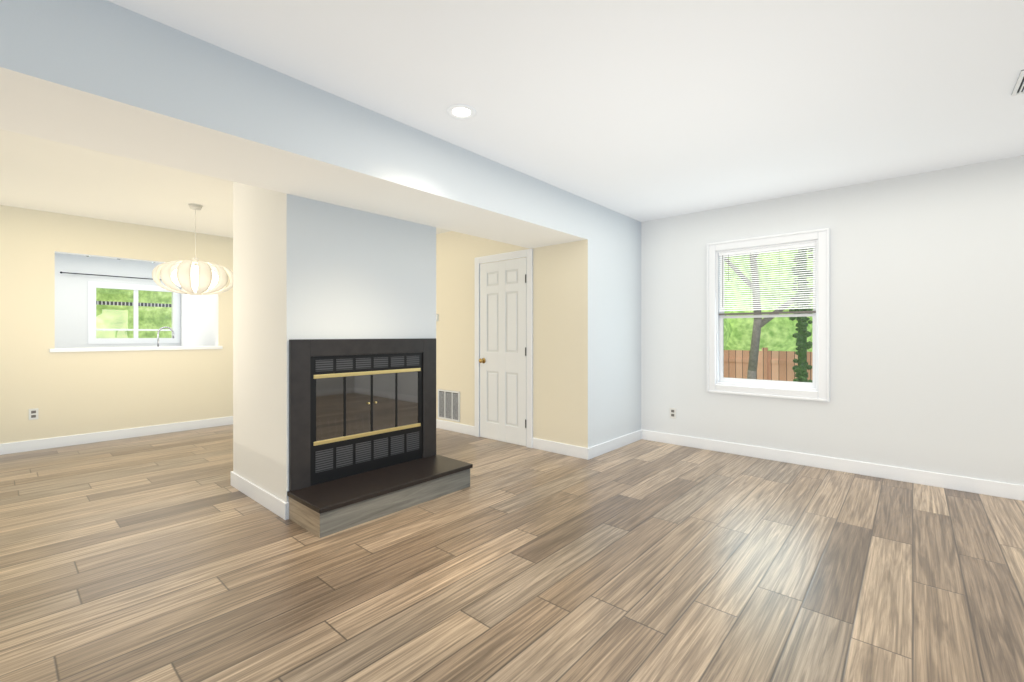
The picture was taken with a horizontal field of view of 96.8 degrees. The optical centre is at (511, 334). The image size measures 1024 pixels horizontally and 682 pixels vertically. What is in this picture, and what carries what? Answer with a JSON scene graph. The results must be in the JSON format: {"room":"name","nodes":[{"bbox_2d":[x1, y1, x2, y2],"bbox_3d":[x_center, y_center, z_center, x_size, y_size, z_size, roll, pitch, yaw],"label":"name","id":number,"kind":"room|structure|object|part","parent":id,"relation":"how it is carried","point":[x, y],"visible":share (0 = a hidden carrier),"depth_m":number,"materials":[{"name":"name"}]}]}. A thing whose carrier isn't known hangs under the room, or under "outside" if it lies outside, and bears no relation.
{"room":"living room","nodes":[
{"label":"living room","id":0,"kind":"room"},
{"bbox_2d":[0,205,232,443],"bbox_3d":[-4.763,-0.050,5.046,0.120,2.500,6.510,0,0,41],"label":"wall","id":1,"kind":"structure","parent":0,"point":[70,393],"depth_m":5.03,"materials":[{"name":"beige paint"}]},
{"bbox_2d":[29,408,37,419],"bbox_3d":[-4.967,0.823,4.719,0.005,0.114,0.070,0,0,41],"label":"outlet","id":2,"kind":"object","parent":1,"relation":"attached to","point":[36,413],"visible":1,"depth_m":4.72,"materials":[{"name":"white plastic"}]},
{"bbox_2d":[0,416,232,454],"bbox_3d":[-4.702,1.145,5.012,0.018,0.110,6.240,0,0,41],"label":"baseboard","id":3,"kind":"structure","parent":1,"relation":"attached to","point":[38,444],"depth_m":5.15,"materials":[{"name":"white wood"}]},
{"bbox_2d":[49,346,222,351],"bbox_3d":[-4.404,0.166,5.442,0.175,0.039,1.600,0,0,41],"label":"window sill","id":4,"kind":"structure","parent":1,"relation":"on","point":[129,348],"depth_m":5.29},
{"bbox_2d":[55,253,180,347],"bbox_3d":[-7.240,-0.050,6.849,0.120,2.500,3.940,0,0,41],"label":"wall","id":5,"kind":"structure","parent":0,"point":[71,310],"depth_m":7.22,"materials":[{"name":"white paint"}]},
{"bbox_2d":[60,272,160,279],"bbox_3d":[-6.460,-0.960,7.578,0.084,0.032,1.536,0,0,41],"label":"curtain rod","id":6,"kind":"object","parent":5,"relation":"attached to","point":[105,275],"visible":0.83,"depth_m":7.37,"materials":[{"name":"grey metal"}]},
{"bbox_2d":[88,281,179,343],"bbox_3d":[-6.418,-0.355,7.758,0.112,1.010,1.210,0,0,41],"label":"kitchen window","id":7,"kind":"structure","parent":5,"relation":"in","point":[92,306],"depth_m":7.72,"materials":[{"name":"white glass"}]},
{"bbox_2d":[96,301,171,306],"bbox_3d":[-6.531,-0.530,7.857,0.010,0.060,1.150,0,0,41],"label":"window valance","id":8,"kind":"object","parent":7,"relation":"attached to","point":[128,304],"depth_m":7.81,"materials":[{"name":"black fabric"}]},
{"bbox_3d":[-6.429,-0.355,7.768,0.004,0.820,1.020,0,0,41],"label":"glass","id":9,"kind":"part","parent":7,"relation":"part of","materials":[{"name":"clear glass"}]},
{"bbox_2d":[157,327,173,346],"bbox_3d":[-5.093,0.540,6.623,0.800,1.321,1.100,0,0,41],"label":"faucet","id":10,"kind":"object","parent":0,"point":[171,329],"visible":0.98,"depth_m":6.59,"materials":[{"name":"silver metal"}]},
{"bbox_2d":[181,270,214,345],"bbox_3d":[-4.833,-0.050,7.273,2.930,2.500,0.120,0,0,41],"label":"wall","id":11,"kind":"structure","parent":0,"point":[197,320],"depth_m":7.52,"materials":[{"name":"white paint"}]},
{"bbox_2d":[0,424,1023,681],"bbox_3d":[-0.784,1.230,2.324,9.690,0.060,7.690,0,0,41],"label":"floor","id":12,"kind":"structure","parent":0,"point":[174,556],"depth_m":2.27,"materials":[{"name":"brown wood"}]},
{"bbox_2d":[231,471,288,519],"bbox_3d":[-1.840,1.145,3.286,1.015,0.110,0.026,0,0,41],"label":"baseboard","id":13,"kind":"structure","parent":12,"relation":"on","point":[268,500],"depth_m":3.20,"materials":[{"name":"white wood"}]},
{"bbox_2d":[233,182,435,501],"bbox_3d":[-1.438,-0.050,3.760,1.010,2.500,1.240,0,0,41],"label":"chimney breast","id":14,"kind":"object","parent":12,"relation":"on","point":[305,268],"visible":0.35,"depth_m":3.29,"materials":[{"name":"white paint"}]},
{"bbox_2d":[287,338,472,537],"bbox_3d":[-1.059,0.615,3.426,0.910,1.170,1.236,0,0,41],"label":"fireplace","id":15,"kind":"object","parent":12,"relation":"on","point":[362,431],"visible":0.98,"depth_m":3.25,"materials":[{"name":"black stone"}]},
{"bbox_3d":[-1.053,0.512,3.416,0.019,0.480,0.892,0,0,41],"label":"brass trim","id":16,"kind":"part","parent":15,"relation":"part of","materials":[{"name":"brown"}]},
{"bbox_2d":[0,0,1023,237],"bbox_3d":[-0.784,-1.350,2.324,9.690,0.100,7.690,0,0,41],"label":"ceiling","id":17,"kind":"structure","parent":0,"point":[643,110],"depth_m":2.42,"materials":[{"name":"paint"}]},
{"bbox_2d":[152,203,232,294],"bbox_3d":[-3.170,-0.850,4.555,0.700,0.898,0.700,0,0,41],"label":"pendant lamp","id":18,"kind":"object","parent":17,"relation":"hanging from","point":[189,277],"visible":1,"depth_m":4.39,"materials":[{"name":"white paper"}]},
{"bbox_2d":[170,265,219,289],"bbox_3d":[-3.170,-0.570,4.555,0.400,0.240,0.400,0,0,41],"label":"diffuser","id":19,"kind":"object","parent":18,"relation":"attached to","point":[194,269],"depth_m":4.42,"materials":[{"name":"white paper"}]},
{"bbox_2d":[0,0,587,248],"bbox_3d":[-1.609,-1.110,2.265,0.710,0.380,6.270,0,0,41],"label":"soffit beam","id":20,"kind":"structure","parent":17,"relation":"attached to","point":[105,76],"depth_m":2.21,"materials":[{"name":"white paint"}]},
{"bbox_2d":[447,104,475,119],"bbox_3d":[-0.294,-1.295,2.646,0.170,0.008,0.170,0,0,41],"label":"recessed light","id":21,"kind":"object","parent":17,"relation":"in","point":[460,111],"visible":1,"depth_m":2.64,"materials":[{"name":"white plastic"}]},
{"bbox_2d":[1011,70,1023,96],"bbox_3d":[2.661,-1.294,2.293,0.160,0.011,0.300,0,0,41],"label":"ceiling vent","id":22,"kind":"object","parent":17,"relation":"in","point":[1018,89],"visible":1,"depth_m":2.36,"materials":[{"name":"white metal"}]},
{"bbox_2d":[436,200,593,447],"bbox_3d":[-0.963,-0.050,5.955,4.620,2.500,0.120,0,0,41],"label":"wall","id":23,"kind":"structure","parent":0,"point":[563,342],"depth_m":4.71,"materials":[{"name":"beige paint"}]},
{"bbox_2d":[438,389,459,421],"bbox_3d":[-0.798,0.885,5.721,0.415,0.370,0.011,0,0,41],"label":"air vent","id":24,"kind":"object","parent":23,"relation":"in","point":[448,405],"visible":1,"depth_m":5.71,"materials":[{"name":"white metal"}]},
{"bbox_2d":[436,419,474,435],"bbox_3d":[-1.533,1.145,6.366,2.920,0.110,0.018,0,0,41],"label":"baseboard","id":25,"kind":"structure","parent":23,"relation":"attached to","point":[451,426],"depth_m":5.62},
{"bbox_2d":[475,249,532,447],"bbox_3d":[-0.131,0.143,5.082,0.873,2.113,0.085,0,0,41],"label":"closet door","id":26,"kind":"structure","parent":23,"relation":"in","point":[503,351],"depth_m":5.08,"materials":[{"name":"white paint"}]},
{"bbox_3d":[-0.352,0.300,5.267,0.062,0.062,0.070,0,0,41],"label":"knob","id":27,"kind":"part","parent":26,"relation":"part of","materials":[{"name":"gold metal"}]},
{"bbox_2d":[532,438,583,458],"bbox_3d":[0.459,1.145,4.611,0.650,0.110,0.015,0,0,41],"label":"baseboard","id":28,"kind":"structure","parent":23,"relation":"attached to","point":[546,445],"depth_m":4.59,"materials":[{"name":"white wood"}]},
{"bbox_2d":[594,203,640,445],"bbox_3d":[1.105,-0.050,4.898,0.120,2.500,1.030,0,0,41],"label":"wall","id":29,"kind":"structure","parent":0,"point":[617,324],"depth_m":4.81,"materials":[{"name":"white paint"}]},
{"bbox_2d":[584,429,643,459],"bbox_3d":[1.097,1.145,4.788,0.018,0.110,1.125,0,0,41],"label":"baseboard","id":30,"kind":"structure","parent":29,"relation":"attached to","point":[594,451],"depth_m":4.71,"materials":[{"name":"white wood"}]},
{"bbox_2d":[641,155,1023,484],"bbox_3d":[3.397,-0.050,3.664,5.190,2.500,0.150,0,0,41],"label":"wall","id":31,"kind":"structure","parent":0,"point":[926,321],"depth_m":3.79,"materials":[{"name":"white paint"}]},
{"bbox_2d":[670,408,675,418],"bbox_3d":[1.768,0.860,4.996,0.070,0.114,0.005,0,0,41],"label":"outlet","id":32,"kind":"object","parent":31,"relation":"attached to","point":[674,413],"visible":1,"depth_m":4.99,"materials":[{"name":"white plastic"}]},
{"bbox_2d":[707,228,829,401],"bbox_3d":[2.477,-0.177,4.448,1.057,1.545,0.170,0,0,41],"label":"window frame","id":33,"kind":"structure","parent":31,"relation":"in","point":[818,387],"depth_m":4.38,"materials":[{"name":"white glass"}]},
{"bbox_3d":[2.358,-0.521,4.508,0.510,0.592,0.020,0,0,41],"label":"blind cord","id":34,"kind":"part","parent":33,"relation":"part of","materials":[{"name":"white plastic"}]},
{"bbox_3d":[2.486,0.147,4.458,0.851,0.689,0.025,0,0,41],"label":"sash","id":35,"kind":"part","parent":33,"relation":"part of","materials":[{"name":"white wood"}]},
{"bbox_3d":[2.494,-0.182,4.468,0.781,1.249,0.031,0,0,41],"label":"glass","id":36,"kind":"part","parent":33,"relation":"part of","materials":[{"name":"clear glass"}]},
{"bbox_2d":[644,430,1023,500],"bbox_3d":[3.330,1.145,3.611,4.920,0.110,0.018,0,0,41],"label":"baseboard","id":37,"kind":"structure","parent":31,"relation":"attached to","point":[973,485],"depth_m":3.92,"materials":[{"name":"white wood"}]},
{"label":"outside","id":38,"kind":"structure","parent":0,"visible":0},
{"bbox_2d":[96,248,812,382],"bbox_3d":[-3.138,-5.500,16.098,54.000,14.600,60.000,0,0,41],"label":"garden","id":39,"kind":"object","parent":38,"point":[734,324],"depth_m":10.50,"materials":[{"name":"green plant"}]}
]}

